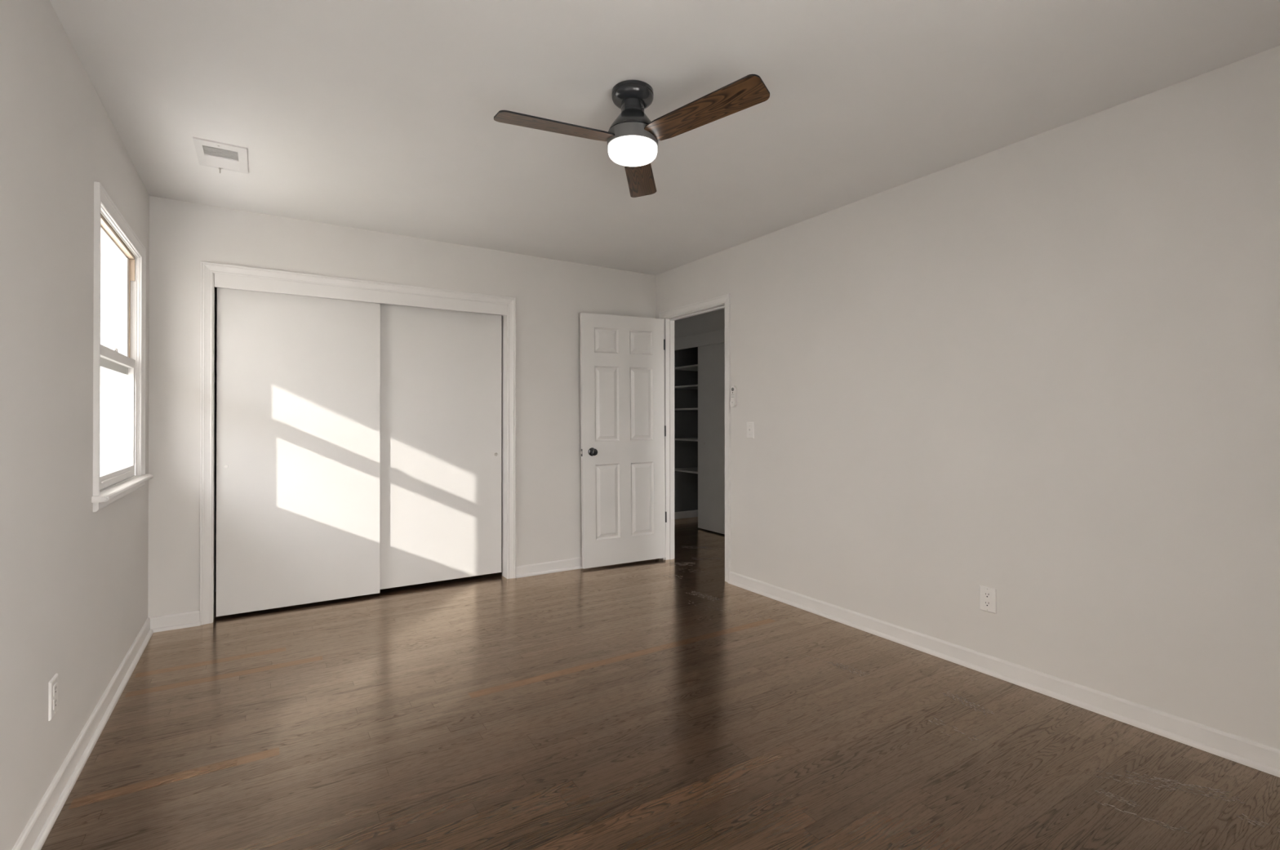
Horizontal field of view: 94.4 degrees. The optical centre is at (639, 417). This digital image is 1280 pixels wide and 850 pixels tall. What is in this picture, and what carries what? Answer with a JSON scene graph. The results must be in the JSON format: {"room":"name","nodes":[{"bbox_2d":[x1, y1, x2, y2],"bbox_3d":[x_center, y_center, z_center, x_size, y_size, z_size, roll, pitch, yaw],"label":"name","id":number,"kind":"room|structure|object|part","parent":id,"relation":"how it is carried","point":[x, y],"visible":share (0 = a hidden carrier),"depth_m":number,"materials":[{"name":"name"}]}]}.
{"room":"empty bedroom","nodes":[
{"label":"empty bedroom","id":0,"kind":"room"},
{"bbox_2d":[0,0,149,849],"bbox_3d":[-1.576,-0.029,1.320,0.160,2.440,4.859,0,0,-32],"label":"wall","id":1,"kind":"structure","parent":0,"point":[73,577],"depth_m":1.78,"materials":[{"name":"paint"}]},
{"bbox_2d":[48,673,57,720],"bbox_3d":[-1.791,0.853,1.812,0.008,0.116,0.076,0,0,-32],"label":"wall outlet","id":2,"kind":"object","parent":1,"relation":"attached to","point":[53,683],"visible":1,"depth_m":1.80,"materials":[{"name":"white plastic"}]},
{"bbox_2d":[53,695,57,710],"bbox_3d":[-1.789,0.874,1.813,0.002,0.033,0.033,0,0,-32],"label":"receptacle","id":3,"kind":"object","parent":2,"relation":"attached to","point":[55,697],"depth_m":1.81,"materials":[{"name":"white plastic"}]},
{"bbox_2d":[53,682,57,696],"bbox_3d":[-1.789,0.833,1.813,0.002,0.033,0.033,0,0,-32],"label":"receptacle","id":4,"kind":"object","parent":2,"relation":"attached to","point":[55,683],"depth_m":1.81,"materials":[{"name":"white plastic"}]},
{"bbox_2d":[12,617,153,849],"bbox_3d":[-1.465,1.150,1.315,0.026,0.083,4.739,0,0,-32],"label":"baseboard","id":5,"kind":"structure","parent":1,"relation":"attached to","point":[33,836],"depth_m":2.01,"materials":[{"name":"white wood"}]},
{"bbox_2d":[91,181,153,511],"bbox_3d":[-2.396,-0.266,2.640,0.229,1.248,1.080,0,0,-32],"label":"window","id":6,"kind":"structure","parent":1,"relation":"in","point":[119,321],"depth_m":2.99,"materials":[{"name":"white plastic"}]},
{"bbox_3d":[-2.070,-0.296,2.265,0.018,1.191,0.058,0,0,-32],"label":"casing","id":7,"kind":"part","parent":6,"relation":"part of","materials":[{"name":"white wood"}]},
{"bbox_3d":[-2.388,-0.513,2.644,0.034,0.595,0.895,0,0,-32],"label":"sash","id":8,"kind":"part","parent":6,"relation":"part of","materials":[{"name":"white plastic"}]},
{"bbox_3d":[-2.348,0.264,2.666,0.008,0.008,0.620,0,0,-32],"label":"lift rail","id":9,"kind":"part","parent":6,"relation":"part of","materials":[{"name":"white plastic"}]},
{"bbox_3d":[-2.361,0.000,2.659,0.022,0.591,0.895,0,0,-32],"label":"sash","id":10,"kind":"part","parent":6,"relation":"part of","materials":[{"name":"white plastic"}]},
{"bbox_3d":[-2.329,0.310,2.680,0.069,0.022,1.080,0,0,-32],"label":"sill","id":11,"kind":"part","parent":6,"relation":"part of","materials":[{"name":"white wood"}]},
{"bbox_3d":[-2.332,-0.861,2.680,0.018,0.058,1.036,0,0,-32],"label":"head casing","id":12,"kind":"part","parent":6,"relation":"part of","materials":[{"name":"white wood"}]},
{"bbox_3d":[-2.594,-0.292,3.091,0.018,1.191,0.058,0,0,-32],"label":"casing","id":13,"kind":"part","parent":6,"relation":"part of","materials":[{"name":"white wood"}]},
{"bbox_2d":[147,195,655,617],"bbox_3d":[-1.336,-0.017,4.276,3.415,2.440,0.115,0,0,-32],"label":"wall","id":14,"kind":"structure","parent":0,"point":[551,295],"depth_m":3.92,"materials":[{"name":"paint"}]},
{"bbox_2d":[149,609,199,632],"bbox_3d":[-2.639,1.158,3.360,0.237,0.083,0.026,0,0,-32],"label":"baseboard","id":15,"kind":"structure","parent":14,"relation":"attached to","point":[188,619],"depth_m":3.36,"materials":[{"name":"white wood"}]},
{"bbox_3d":[-2.631,1.190,3.358,0.225,0.019,0.014,0,0,-32],"label":"shoe molding","id":16,"kind":"part","parent":15,"relation":"part of","materials":[{"name":"white wood"}]},
{"bbox_2d":[216,287,380,616],"bbox_3d":[-2.139,0.176,3.766,0.899,2.011,0.036,0,0,-32],"label":"door","id":17,"kind":"structure","parent":14,"relation":"in","point":[298,377],"depth_m":3.73,"materials":[{"name":"white wood"}]},
{"bbox_2d":[199,261,515,625],"bbox_3d":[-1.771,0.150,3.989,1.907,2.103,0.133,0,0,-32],"label":"door frame","id":18,"kind":"structure","parent":14,"relation":"attached to","point":[213,275],"depth_m":3.77,"materials":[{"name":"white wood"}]},
{"bbox_3d":[-2.521,0.148,3.445,0.058,2.103,0.018,0,0,-32],"label":"casing","id":19,"kind":"part","parent":18,"relation":"part of","materials":[{"name":"white wood"}]},
{"bbox_3d":[-1.740,-0.873,3.944,1.907,0.058,0.018,0,0,-32],"label":"head casing","id":20,"kind":"part","parent":18,"relation":"part of","materials":[{"name":"white wood"}]},
{"bbox_3d":[-0.960,0.152,4.436,0.058,2.103,0.018,0,0,-32],"label":"casing","id":21,"kind":"part","parent":18,"relation":"part of","materials":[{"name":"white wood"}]},
{"bbox_2d":[379,303,501,589],"bbox_3d":[-1.443,0.173,4.262,0.913,2.000,0.036,0,0,-32],"label":"door","id":22,"kind":"structure","parent":14,"relation":"in","point":[441,369],"depth_m":4.25,"materials":[{"name":"wood"}]},
{"bbox_2d":[515,556,582,577],"bbox_3d":[-0.395,1.163,4.786,1.275,0.083,0.026,0,0,-32],"label":"baseboard","id":23,"kind":"structure","parent":14,"relation":"attached to","point":[535,569],"depth_m":4.59,"materials":[{"name":"white wood"}]},
{"bbox_3d":[-0.396,1.195,4.777,1.263,0.019,0.014,0,0,-32],"label":"shoe molding","id":24,"kind":"part","parent":23,"relation":"part of","materials":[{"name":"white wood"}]},
{"bbox_2d":[579,312,666,568],"bbox_3d":[-0.131,0.179,4.845,0.767,2.015,0.155,-1,0,-28],"label":"door","id":25,"kind":"structure","parent":14,"relation":"in","point":[623,428],"depth_m":4.82,"materials":[{"name":"white wood"}]},
{"bbox_3d":[-0.366,0.273,4.667,0.066,0.066,0.060,-1,0,-28],"label":"knob","id":26,"kind":"part","parent":25,"relation":"part of","materials":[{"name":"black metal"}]},
{"bbox_2d":[40,516,1279,849],"bbox_3d":[0.466,1.259,3.400,5.763,0.120,6.450,0,0,-32],"label":"floor","id":27,"kind":"structure","parent":0,"point":[658,704],"depth_m":2.21,"materials":[{"name":"brown wood"}]},
{"bbox_2d":[49,0,1279,275],"bbox_3d":[0.466,-1.301,3.410,5.763,0.120,6.450,0,0,-32],"label":"ceiling","id":28,"kind":"structure","parent":0,"point":[374,115],"depth_m":2.26,"materials":[{"name":"paint"}]},
{"bbox_2d":[192,136,248,173],"bbox_3d":[-1.985,-1.227,2.818,0.200,0.032,0.327,0,0,-32],"label":"ceiling vent","id":29,"kind":"object","parent":28,"relation":"in","point":[211,153],"visible":1,"depth_m":2.80,"materials":[{"name":"metal"}]},
{"bbox_2d":[493,74,769,197],"bbox_3d":[-0.061,-1.115,2.179,0.874,0.260,1.004,0,0,-32],"label":"ceiling fan","id":30,"kind":"object","parent":28,"relation":"hanging from","point":[632,139],"visible":1,"depth_m":2.17,"materials":[{"name":"brown wood"}]},
{"bbox_3d":[-0.303,-1.051,2.144,0.434,0.006,0.124,0,10,-23],"label":"fan blade","id":31,"kind":"part","parent":30,"relation":"part of","materials":[{"name":"brown wood"}]},
{"bbox_3d":[-0.028,-1.008,2.260,0.188,0.046,0.188,0,0,-32],"label":"lamp shade","id":32,"kind":"part","parent":30,"relation":"part of","materials":[{"name":"white glass"}]},
{"bbox_3d":[-0.001,-1.049,2.572,0.124,0.006,0.455,-11,-1,5],"label":"fan blade","id":33,"kind":"part","parent":30,"relation":"part of","materials":[{"name":"brown wood"}]},
{"bbox_3d":[0.220,-1.056,2.046,0.478,0.006,0.124,-1,-13,41],"label":"fan blade","id":34,"kind":"part","parent":30,"relation":"part of","materials":[{"name":"brown wood"}]},
{"bbox_2d":[674,346,697,511],"bbox_3d":[0.294,-0.006,7.057,2.138,2.440,0.100,0,0,-32],"label":"wall","id":35,"kind":"structure","parent":0,"point":[686,422],"depth_m":7.16,"materials":[{"name":"grey paint"}]},
{"bbox_2d":[674,509,697,519],"bbox_3d":[0.122,1.171,6.877,1.657,0.083,0.012,0,0,-32],"label":"baseboard","id":36,"kind":"structure","parent":35,"relation":"attached to","point":[691,513],"depth_m":7.15,"materials":[{"name":"white wood"}]},
{"bbox_2d":[674,308,724,338],"bbox_3d":[1.347,-0.013,5.386,0.100,2.440,3.850,0,0,-32],"label":"wall","id":37,"kind":"structure","parent":0,"point":[712,321],"depth_m":6.40,"materials":[{"name":"paint"}]},
{"bbox_2d":[674,328,724,350],"bbox_3d":[0.861,-0.836,6.058,0.020,0.135,2.200,0,0,-32],"label":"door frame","id":38,"kind":"structure","parent":37,"relation":"attached to","point":[717,336],"depth_m":6.37,"materials":[{"name":"paint"}]},
{"bbox_2d":[697,342,724,533],"bbox_3d":[0.925,0.189,6.009,0.036,2.018,1.055,0,0,-32],"label":"door","id":39,"kind":"structure","parent":37,"relation":"in","point":[711,357],"depth_m":6.25,"materials":[{"name":"paint"}]},
{"bbox_2d":[655,45,1279,749],"bbox_3d":[1.048,-0.019,3.792,0.090,2.440,6.220,0,0,-32],"label":"wall","id":40,"kind":"structure","parent":0,"point":[1042,371],"depth_m":2.56,"materials":[{"name":"paint"}]},
{"bbox_2d":[658,293,730,582],"bbox_3d":[0.449,0.152,4.718,0.109,2.105,0.904,0,0,-32],"label":"door frame","id":41,"kind":"structure","parent":40,"relation":"attached to","point":[723,301],"depth_m":5.01,"materials":[{"name":"white wood"}]},
{"bbox_3d":[0.184,0.153,5.051,0.018,2.105,0.058,0,0,-32],"label":"casing","id":42,"kind":"part","parent":41,"relation":"part of","materials":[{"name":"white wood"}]},
{"bbox_3d":[0.411,-0.872,4.698,0.018,0.058,0.904,0,0,-32],"label":"head casing","id":43,"kind":"part","parent":41,"relation":"part of","materials":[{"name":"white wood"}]},
{"bbox_3d":[0.637,0.150,4.337,0.018,2.105,0.058,0,0,-32],"label":"casing","id":44,"kind":"part","parent":41,"relation":"part of","materials":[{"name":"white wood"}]},
{"bbox_2d":[729,388,737,406],"bbox_3d":[0.674,-0.150,4.275,0.023,0.145,0.051,0,0,-32],"label":"cradle","id":45,"kind":"object","parent":40,"relation":"attached to","point":[732,402],"visible":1,"depth_m":4.26,"materials":[{"name":"white plastic"}]},
{"bbox_2d":[730,386,736,405],"bbox_3d":[0.673,-0.155,4.274,0.015,0.145,0.045,0,0,-32],"label":"remote","id":46,"kind":"object","parent":45,"relation":"in","point":[733,388],"visible":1,"depth_m":4.26,"materials":[{"name":"white plastic"}]},
{"bbox_2d":[746,422,754,438],"bbox_3d":[0.765,0.089,4.137,0.018,0.114,0.071,0,0,-32],"label":"light switch","id":47,"kind":"object","parent":40,"relation":"attached to","point":[750,425],"visible":1,"depth_m":4.13,"materials":[{"name":"white plastic"}]},
{"bbox_2d":[979,585,996,613],"bbox_3d":[1.630,0.854,2.780,0.008,0.116,0.076,0,0,-32],"label":"wall outlet","id":48,"kind":"object","parent":40,"relation":"attached to","point":[988,595],"visible":1,"depth_m":2.77,"materials":[{"name":"white plastic"}]},
{"bbox_2d":[983,600,991,608],"bbox_3d":[1.628,0.874,2.778,0.002,0.033,0.033,0,0,-32],"label":"receptacle","id":49,"kind":"object","parent":48,"relation":"attached to","point":[987,603],"depth_m":2.78,"materials":[{"name":"white plastic"}]},
{"bbox_2d":[983,591,991,599],"bbox_3d":[1.628,0.833,2.778,0.002,0.033,0.033,0,0,-32],"label":"receptacle","id":50,"kind":"object","parent":48,"relation":"attached to","point":[987,594],"depth_m":2.78,"materials":[{"name":"white plastic"}]},
{"bbox_2d":[728,571,1279,777],"bbox_3d":[1.657,1.155,2.719,0.026,0.083,3.762,0,0,-32],"label":"baseboard","id":51,"kind":"structure","parent":40,"relation":"attached to","point":[1249,753],"depth_m":2.54,"materials":[{"name":"white wood"}]},
{"bbox_3d":[1.233,-0.010,6.261,0.646,2.440,2.250,0,0,-32],"label":"wall","id":52,"kind":"structure","parent":0,"visible":0},
{"bbox_2d":[674,364,697,371],"bbox_3d":[0.967,-0.578,6.567,0.560,0.020,1.447,0,0,-32],"label":"closet shelf","id":53,"kind":"object","parent":52,"relation":"attached to","point":[691,367],"visible":0.04,"depth_m":6.89,"materials":[{"name":"paint"}]},
{"bbox_2d":[674,466,697,473],"bbox_3d":[0.967,0.615,6.562,0.560,0.020,1.447,0,0,-32],"label":"closet shelf","id":54,"kind":"object","parent":52,"relation":"attached to","point":[692,469],"visible":0.04,"depth_m":6.84,"materials":[{"name":"paint"}]},
{"bbox_2d":[674,384,697,389],"bbox_3d":[0.967,-0.355,6.566,0.560,0.020,1.447,0,0,-32],"label":"closet shelf","id":55,"kind":"object","parent":52,"relation":"attached to","point":[691,386],"visible":0.04,"depth_m":6.81,"materials":[{"name":"paint"}]},
{"bbox_2d":[674,437,697,441],"bbox_3d":[0.967,0.256,6.564,0.560,0.020,1.447,0,0,-32],"label":"closet shelf","id":56,"kind":"object","parent":52,"relation":"attached to","point":[680,438],"visible":0.04,"depth_m":6.81,"materials":[{"name":"paint"}]},
{"bbox_2d":[674,408,697,410],"bbox_3d":[0.967,-0.095,6.565,0.560,0.020,1.447,0,0,-32],"label":"closet shelf","id":57,"kind":"object","parent":52,"relation":"attached to","point":[675,409],"visible":0.04,"depth_m":6.83,"materials":[{"name":"paint"}]}
]}

